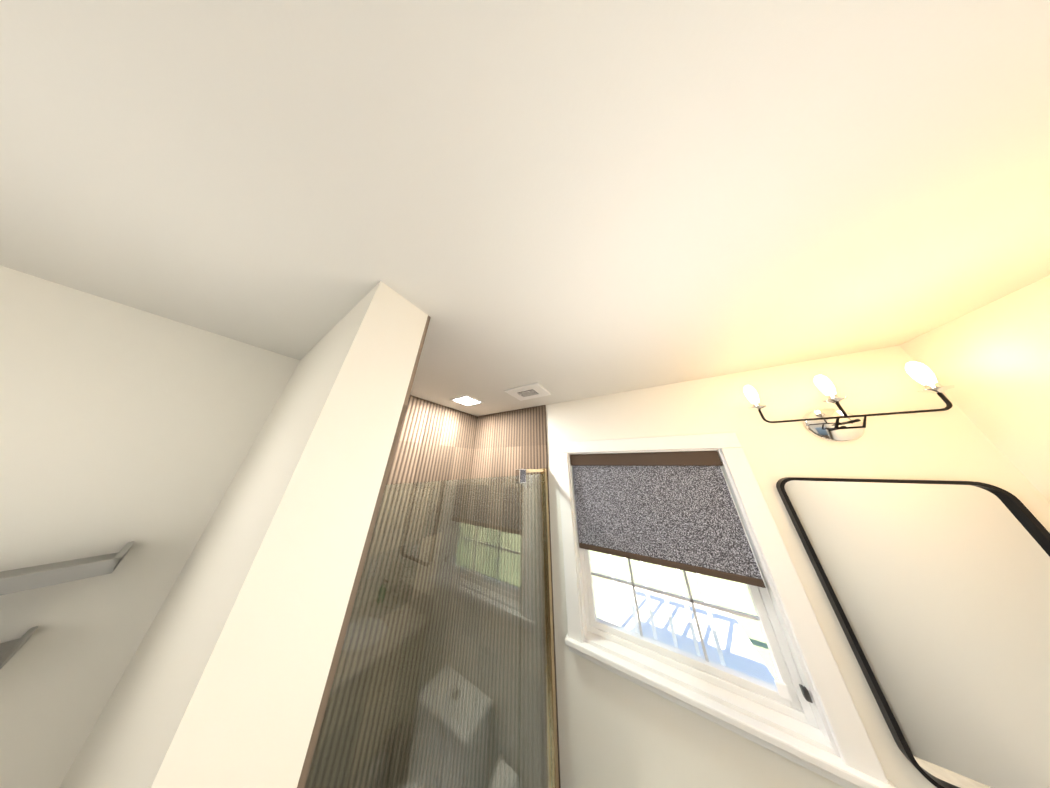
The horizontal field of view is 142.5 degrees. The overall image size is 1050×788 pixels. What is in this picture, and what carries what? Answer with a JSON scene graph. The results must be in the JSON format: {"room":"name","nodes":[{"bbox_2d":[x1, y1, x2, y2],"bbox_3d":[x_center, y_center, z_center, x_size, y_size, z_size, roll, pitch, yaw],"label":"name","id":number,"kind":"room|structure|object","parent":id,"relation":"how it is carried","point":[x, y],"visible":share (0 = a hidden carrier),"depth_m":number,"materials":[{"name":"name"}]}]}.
{"room":"bathroom","nodes":[
{"label":"bathroom","id":0,"kind":"room"},
{"bbox_2d":[0,265,299,787],"bbox_3d":[-1.073,1.024,0.580,0.120,2.420,2.318,-12,-25,28],"label":"wall","id":1,"kind":"structure","parent":0,"point":[122,426],"depth_m":0.50,"materials":[{"name":"white paint"}]},
{"bbox_2d":[0,541,134,668],"bbox_3d":[-1.217,0.402,0.216,0.199,0.175,0.585,-12,-25,28],"label":"shelf","id":2,"kind":"object","parent":1,"relation":"attached to","point":[25,579],"visible":1,"depth_m":0.40,"materials":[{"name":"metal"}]},
{"bbox_2d":[325,399,476,787],"bbox_3d":[-0.764,1.178,0.953,0.010,2.420,1.070,-12,-25,28],"label":"shower wall tile","id":3,"kind":"structure","parent":1,"relation":"attached to","point":[434,442],"depth_m":1.07,"materials":[{"name":"beige tile"}]},
{"bbox_2d":[59,281,427,787],"bbox_3d":[-0.722,0.905,0.282,0.810,2.420,0.140,-12,-25,28],"label":"wall","id":4,"kind":"structure","parent":0,"point":[222,682],"depth_m":0.32,"materials":[{"name":"white paint"}]},
{"bbox_2d":[297,316,430,787],"bbox_3d":[-0.671,0.927,0.335,0.780,2.420,0.010,-12,-25,28],"label":"shower wall tile","id":5,"kind":"structure","parent":4,"relation":"attached to","point":[400,445],"depth_m":0.78,"materials":[{"name":"beige tile"}]},
{"bbox_2d":[0,0,1049,415],"bbox_3d":[-0.015,-0.725,-0.441,3.550,0.060,4.040,-12,-25,28],"label":"ceiling","id":6,"kind":"structure","parent":0,"point":[564,200],"depth_m":0.31,"materials":[{"name":"white paint"}]},
{"bbox_2d":[450,395,482,405],"bbox_3d":[-0.451,0.055,1.387,0.174,0.008,0.174,-12,-25,28],"label":"recessed light","id":7,"kind":"object","parent":6,"relation":"in","point":[466,400],"visible":1,"depth_m":1.38,"materials":[{"name":"white plastic"}]},
{"bbox_2d":[504,382,550,400],"bbox_3d":[0.021,-0.007,1.217,0.250,0.016,0.210,-12,-25,28],"label":"ceiling vent","id":8,"kind":"object","parent":6,"relation":"in","point":[530,391],"visible":1,"depth_m":1.19,"materials":[{"name":"white plastic"}]},
{"bbox_2d":[546,345,1049,787],"bbox_3d":[0.556,1.160,0.888,2.600,2.420,0.140,-12,-25,28],"label":"wall","id":9,"kind":"structure","parent":0,"point":[616,730],"depth_m":0.74,"materials":[{"name":"white paint"}]},
{"bbox_2d":[437,405,560,787],"bbox_3d":[-0.157,1.280,1.193,0.737,2.420,0.010,-12,-25,28],"label":"shower wall tile","id":10,"kind":"structure","parent":9,"relation":"attached to","point":[506,442],"depth_m":1.16,"materials":[{"name":"beige tile"}]},
{"bbox_2d":[557,432,895,787],"bbox_3d":[0.666,0.778,0.953,0.954,1.042,0.178,-12,-25,28],"label":"window","id":11,"kind":"structure","parent":9,"relation":"in","point":[828,720],"depth_m":0.71,"materials":[{"name":"white wood"}]},
{"bbox_2d":[570,451,812,702],"bbox_3d":[0.652,0.739,0.944,0.762,0.812,0.041,-12,-25,28],"label":"window shade","id":12,"kind":"object","parent":11,"relation":"attached to","point":[677,510],"visible":0.94,"depth_m":0.94,"materials":[{"name":"grey fabric"}]},
{"bbox_2d":[744,362,954,441],"bbox_3d":[1.273,0.054,0.737,0.482,0.271,0.108,-12,-25,28],"label":"sconce","id":13,"kind":"object","parent":9,"relation":"attached to","point":[840,424],"visible":1,"depth_m":0.73,"materials":[{"name":"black metal"}]},
{"bbox_2d":[776,477,1049,787],"bbox_3d":[1.283,0.669,0.528,0.465,0.755,0.027,-12,-25,28],"label":"mirror","id":14,"kind":"object","parent":9,"relation":"attached to","point":[937,592],"visible":0.98,"depth_m":0.54,"materials":[{"name":"black mirror"}]},
{"bbox_2d":[900,275,1049,501],"bbox_3d":[1.072,0.566,-0.578,0.120,2.420,2.318,-12,-25,28],"label":"wall","id":15,"kind":"structure","parent":0,"point":[990,361],"depth_m":0.55,"materials":[{"name":"white paint"}]},
{"bbox_3d":[-0.029,1.572,-1.377,3.550,0.060,4.040,-12,-25,28],"label":"floor","id":16,"kind":"structure","parent":0,"visible":0},
{"bbox_2d":[307,468,558,787],"bbox_3d":[-0.419,1.329,0.675,0.788,1.935,1.048,-12,-25,28],"label":"shower enclosure","id":17,"kind":"object","parent":16,"relation":"on","point":[552,776],"visible":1,"depth_m":0.64,"materials":[{"name":"clear glass"}]},
{"label":"outside","id":18,"kind":"structure","parent":0,"visible":0},
{"bbox_2d":[589,550,779,684],"bbox_3d":[18.195,9.682,28.796,80.000,9.150,67.500,-12,-25,28],"label":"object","id":19,"kind":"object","parent":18,"point":[653,580],"depth_m":2.86,"materials":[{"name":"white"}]}
]}

